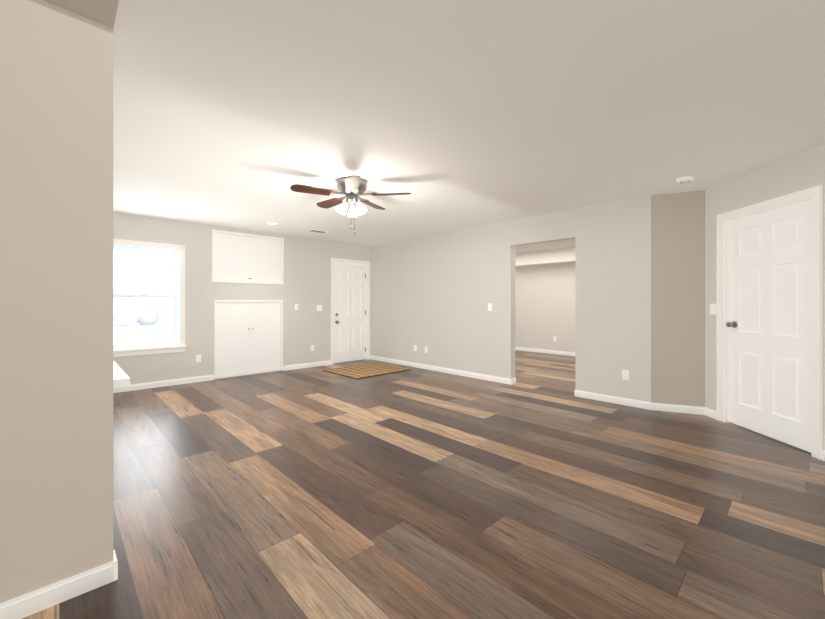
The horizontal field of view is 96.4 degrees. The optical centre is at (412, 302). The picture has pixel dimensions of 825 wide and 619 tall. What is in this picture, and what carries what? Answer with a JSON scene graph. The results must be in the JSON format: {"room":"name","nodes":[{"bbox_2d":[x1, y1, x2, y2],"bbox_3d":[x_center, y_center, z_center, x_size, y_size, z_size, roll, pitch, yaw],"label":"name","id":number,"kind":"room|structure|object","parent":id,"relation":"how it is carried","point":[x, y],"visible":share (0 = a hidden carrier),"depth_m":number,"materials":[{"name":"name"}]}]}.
{"room":"empty living room","nodes":[
{"label":"empty living room","id":0,"kind":"room"},
{"bbox_2d":[0,0,117,618],"bbox_3d":[-2.853,-0.005,0.224,4.184,2.440,0.134,0,0,-44],"label":"wall","id":1,"kind":"structure","parent":0,"point":[56,293],"depth_m":1.49,"materials":[{"name":"beige paint"}]},
{"bbox_2d":[113,549,117,580],"bbox_3d":[-1.346,1.174,1.664,0.014,0.082,0.134,0,0,-44],"label":"baseboard","id":2,"kind":"structure","parent":1,"relation":"attached to","point":[115,559],"depth_m":1.62,"materials":[{"name":"white wood"}]},
{"bbox_2d":[113,212,370,384],"bbox_3d":[-2.840,-0.005,6.229,12.800,2.440,0.150,0,0,-44],"label":"wall","id":3,"kind":"structure","parent":0,"point":[306,287],"depth_m":5.91,"materials":[{"name":"paint"}]},
{"bbox_2d":[113,239,186,356],"bbox_3d":[-3.829,-0.068,5.252,1.044,1.598,0.195,0,0,-44],"label":"window","id":4,"kind":"structure","parent":3,"relation":"in","point":[174,253],"depth_m":5.40,"materials":[{"name":"white plastic"}]},
{"bbox_2d":[196,355,200,361],"bbox_3d":[-3.294,0.855,5.684,0.070,0.114,0.009,0,0,-44],"label":"electrical outlet","id":5,"kind":"object","parent":3,"relation":"attached to","point":[198,358],"visible":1,"depth_m":5.68,"materials":[{"name":"white plastic"}]},
{"bbox_2d":[113,360,330,392],"bbox_3d":[-3.387,1.174,5.592,4.890,0.082,0.014,0,0,-44],"label":"baseboard","id":6,"kind":"structure","parent":3,"relation":"attached to","point":[133,387],"depth_m":5.52,"materials":[{"name":"white wood"}]},
{"bbox_2d":[215,233,280,281],"bbox_3d":[-2.745,-0.745,6.223,1.082,0.742,0.032,0,0,-44],"label":"access panel","id":7,"kind":"object","parent":3,"relation":"attached to","point":[242,258],"visible":0.89,"depth_m":6.19,"materials":[{"name":"white wood"}]},
{"bbox_2d":[212,229,283,284],"bbox_3d":[-2.736,-0.745,6.214,1.170,0.830,0.014,0,0,-44],"label":"trim","id":8,"kind":"structure","parent":3,"relation":"attached to","point":[250,235],"depth_m":6.16,"materials":[{"name":"white wood"}]},
{"bbox_2d":[214,300,282,378],"bbox_3d":[-2.732,0.578,6.224,1.120,1.245,0.054,0,0,-44],"label":"lower cabinet","id":9,"kind":"object","parent":3,"relation":"attached to","point":[248,337],"depth_m":6.18,"materials":[{"name":"white wood"}]},
{"bbox_2d":[317,305,321,310],"bbox_3d":[-1.793,0.095,7.116,0.116,0.114,0.012,0,0,-44],"label":"light switch","id":10,"kind":"object","parent":3,"relation":"attached to","point":[319,307],"visible":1,"depth_m":7.12,"materials":[{"name":"white plastic"}]},
{"bbox_2d":[334,263,365,362],"bbox_3d":[-1.278,0.200,7.641,0.798,2.015,0.117,0,0,-44],"label":"entry door","id":11,"kind":"structure","parent":3,"relation":"in","point":[349,312],"depth_m":7.64,"materials":[{"name":"white wood"}]},
{"bbox_2d":[331,258,369,364],"bbox_3d":[-1.314,0.162,7.671,0.954,2.107,0.172,0,0,-44],"label":"door frame","id":12,"kind":"structure","parent":3,"relation":"attached to","point":[348,261],"depth_m":7.74,"materials":[{"name":"white wood"}]},
{"bbox_2d":[215,279,277,302],"bbox_3d":[-2.831,0.015,6.313,1.130,2.400,0.040,0,0,-44],"label":"trim","id":13,"kind":"structure","parent":0,"point":[247,302],"depth_m":6.29,"materials":[{"name":"paint"}]},
{"bbox_2d":[22,350,824,618],"bbox_3d":[0.456,1.265,2.780,12.800,0.100,9.690,0,0,-44],"label":"floor","id":14,"kind":"structure","parent":0,"point":[538,490],"depth_m":2.21,"materials":[{"name":"wood"}]},
{"bbox_2d":[113,360,129,386],"bbox_3d":[-2.436,0.815,2.064,1.230,0.800,1.250,0,0,-44],"label":"desk","id":15,"kind":"object","parent":14,"relation":"on","point":[121,377],"visible":0.12,"depth_m":2.06,"materials":[{"name":"white"}]},
{"bbox_2d":[323,362,411,378],"bbox_3d":[-0.818,1.208,6.674,1.200,0.014,1.060,0,0,-44],"label":"rug","id":16,"kind":"object","parent":14,"relation":"on","point":[365,370],"visible":1,"depth_m":6.56,"materials":[{"name":"brown wicker"}]},
{"bbox_2d":[113,0,824,252],"bbox_3d":[0.456,-1.285,2.780,12.800,0.120,9.690,0,0,-44],"label":"ceiling","id":17,"kind":"structure","parent":0,"point":[452,115],"depth_m":2.29,"materials":[{"name":"paint"}]},
{"bbox_2d":[43,0,118,27],"bbox_3d":[-2.717,-1.214,0.072,4.169,0.019,0.299,0,0,-44],"label":"soffit","id":18,"kind":"structure","parent":17,"relation":"attached to","point":[103,12],"depth_m":1.51,"materials":[{"name":"paint"}]},
{"bbox_2d":[266,222,278,224],"bbox_3d":[-2.149,-1.220,5.651,0.188,0.009,0.188,0,0,-44],"label":"recessed light","id":19,"kind":"object","parent":17,"relation":"in","point":[273,223],"visible":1,"depth_m":5.66,"materials":[{"name":"white plastic"}]},
{"bbox_2d":[307,229,326,232],"bbox_3d":[-1.611,-1.220,6.289,0.320,0.009,0.160,0,0,-44],"label":"ceiling vent","id":20,"kind":"object","parent":17,"relation":"in","point":[317,231],"visible":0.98,"depth_m":6.28,"materials":[{"name":"white metal"}]},
{"bbox_2d":[290,175,410,233],"bbox_3d":[-0.647,-0.960,3.759,1.147,0.530,1.110,0,0,-44],"label":"ceiling fan","id":21,"kind":"object","parent":17,"relation":"hanging from","point":[352,188],"visible":1,"depth_m":3.66,"materials":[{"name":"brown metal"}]},
{"bbox_2d":[515,247,574,267],"bbox_3d":[4.822,-1.069,6.952,0.419,0.309,9.389,0,0,-44],"label":"bulkhead","id":22,"kind":"object","parent":17,"relation":"attached to","point":[548,257],"depth_m":8.53,"materials":[{"name":"paint"}]},
{"bbox_2d":[677,176,693,182],"bbox_3d":[2.678,-1.207,3.624,0.136,0.036,0.136,0,0,-44],"label":"smoke detector","id":23,"kind":"object","parent":17,"relation":"attached to","point":[686,179],"visible":1,"depth_m":3.59,"materials":[{"name":"white plastic"}]},
{"bbox_2d":[371,195,650,402],"bbox_3d":[0.901,-0.005,6.186,0.130,2.440,5.380,0,0,-44],"label":"wall","id":24,"kind":"structure","parent":0,"point":[436,294],"depth_m":5.57,"materials":[{"name":"paint"}]},
{"bbox_2d":[488,303,491,310],"bbox_3d":[1.208,0.065,5.761,0.012,0.114,0.070,0,0,-44],"label":"light switch","id":25,"kind":"object","parent":24,"relation":"attached to","point":[489,306],"visible":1,"depth_m":5.76,"materials":[{"name":"white plastic"}]},
{"bbox_2d":[370,355,650,409],"bbox_3d":[0.900,1.174,6.082,0.014,0.082,5.230,0,0,-44],"label":"baseboard","id":26,"kind":"structure","parent":24,"relation":"attached to","point":[617,400],"depth_m":5.64,"materials":[{"name":"white wood"}]},
{"bbox_2d":[622,370,628,379],"bbox_3d":[2.529,0.855,4.381,0.009,0.114,0.070,0,0,-44],"label":"electrical outlet","id":27,"kind":"object","parent":24,"relation":"attached to","point":[625,374],"visible":1,"depth_m":4.38,"materials":[{"name":"white plastic"}]},
{"bbox_2d":[515,263,574,352],"bbox_3d":[5.080,-0.005,7.096,0.150,2.440,9.540,0,0,-44],"label":"wall","id":28,"kind":"structure","parent":0,"point":[544,304],"depth_m":8.93,"materials":[{"name":"paint"}]},
{"bbox_2d":[515,347,574,355],"bbox_3d":[4.969,1.174,7.093,0.014,0.082,9.390,0,0,-44],"label":"baseboard","id":29,"kind":"structure","parent":28,"relation":"attached to","point":[546,351],"depth_m":8.91,"materials":[{"name":"white wood"}]},
{"bbox_2d":[651,190,704,406],"bbox_3d":[2.971,-0.005,4.163,0.506,2.440,0.130,0,0,22],"label":"wall","id":30,"kind":"structure","parent":0,"point":[677,298],"depth_m":4.10,"materials":[{"name":"paint"}]},
{"bbox_2d":[651,403,704,414],"bbox_3d":[2.944,1.174,4.096,0.506,0.082,0.014,0,0,22],"label":"baseboard","id":31,"kind":"structure","parent":30,"relation":"attached to","point":[678,408],"depth_m":4.09,"materials":[{"name":"white wood"}]},
{"bbox_2d":[705,144,824,449],"bbox_3d":[3.233,-0.005,1.409,0.130,2.440,5.200,0,0,0],"label":"wall","id":32,"kind":"structure","parent":0,"point":[799,172],"depth_m":3.50,"materials":[{"name":"paint"}]},
{"bbox_2d":[710,304,715,314],"bbox_3d":[3.175,0.065,3.901,0.012,0.114,0.070,0,0,0],"label":"light switch","id":33,"kind":"object","parent":32,"relation":"attached to","point":[712,309],"visible":1,"depth_m":3.89,"materials":[{"name":"white plastic"}]},
{"bbox_2d":[726,200,810,452],"bbox_3d":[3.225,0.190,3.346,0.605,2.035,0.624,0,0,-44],"label":"door","id":34,"kind":"structure","parent":32,"relation":"in","point":[768,324],"depth_m":3.30,"materials":[{"name":"white wood"}]},
{"bbox_2d":[716,185,822,459],"bbox_3d":[3.232,0.151,3.346,0.152,2.127,0.979,0,0,0],"label":"door frame","id":35,"kind":"structure","parent":32,"relation":"attached to","point":[814,195],"depth_m":3.04,"materials":[{"name":"white wood"}]},
{"bbox_2d":[705,407,824,460],"bbox_3d":[3.161,1.174,1.409,0.014,0.082,5.200,0,0,0],"label":"baseboard","id":36,"kind":"structure","parent":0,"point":[711,413],"depth_m":3.90,"materials":[{"name":"white wood"}]},
{"label":"outside","id":37,"kind":"structure","parent":0,"visible":0},
{"bbox_2d":[113,320,172,344],"bbox_3d":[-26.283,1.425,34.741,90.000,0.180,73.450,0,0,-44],"label":"ground","id":38,"kind":"structure","parent":37,"point":[139,334],"depth_m":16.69,"materials":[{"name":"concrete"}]},
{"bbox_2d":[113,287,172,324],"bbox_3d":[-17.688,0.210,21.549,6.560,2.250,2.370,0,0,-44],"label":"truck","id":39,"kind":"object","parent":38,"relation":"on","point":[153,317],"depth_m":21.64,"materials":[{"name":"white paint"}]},
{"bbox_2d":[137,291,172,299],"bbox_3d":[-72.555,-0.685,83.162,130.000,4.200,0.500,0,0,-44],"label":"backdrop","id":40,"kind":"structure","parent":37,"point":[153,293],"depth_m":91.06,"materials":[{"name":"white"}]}
]}

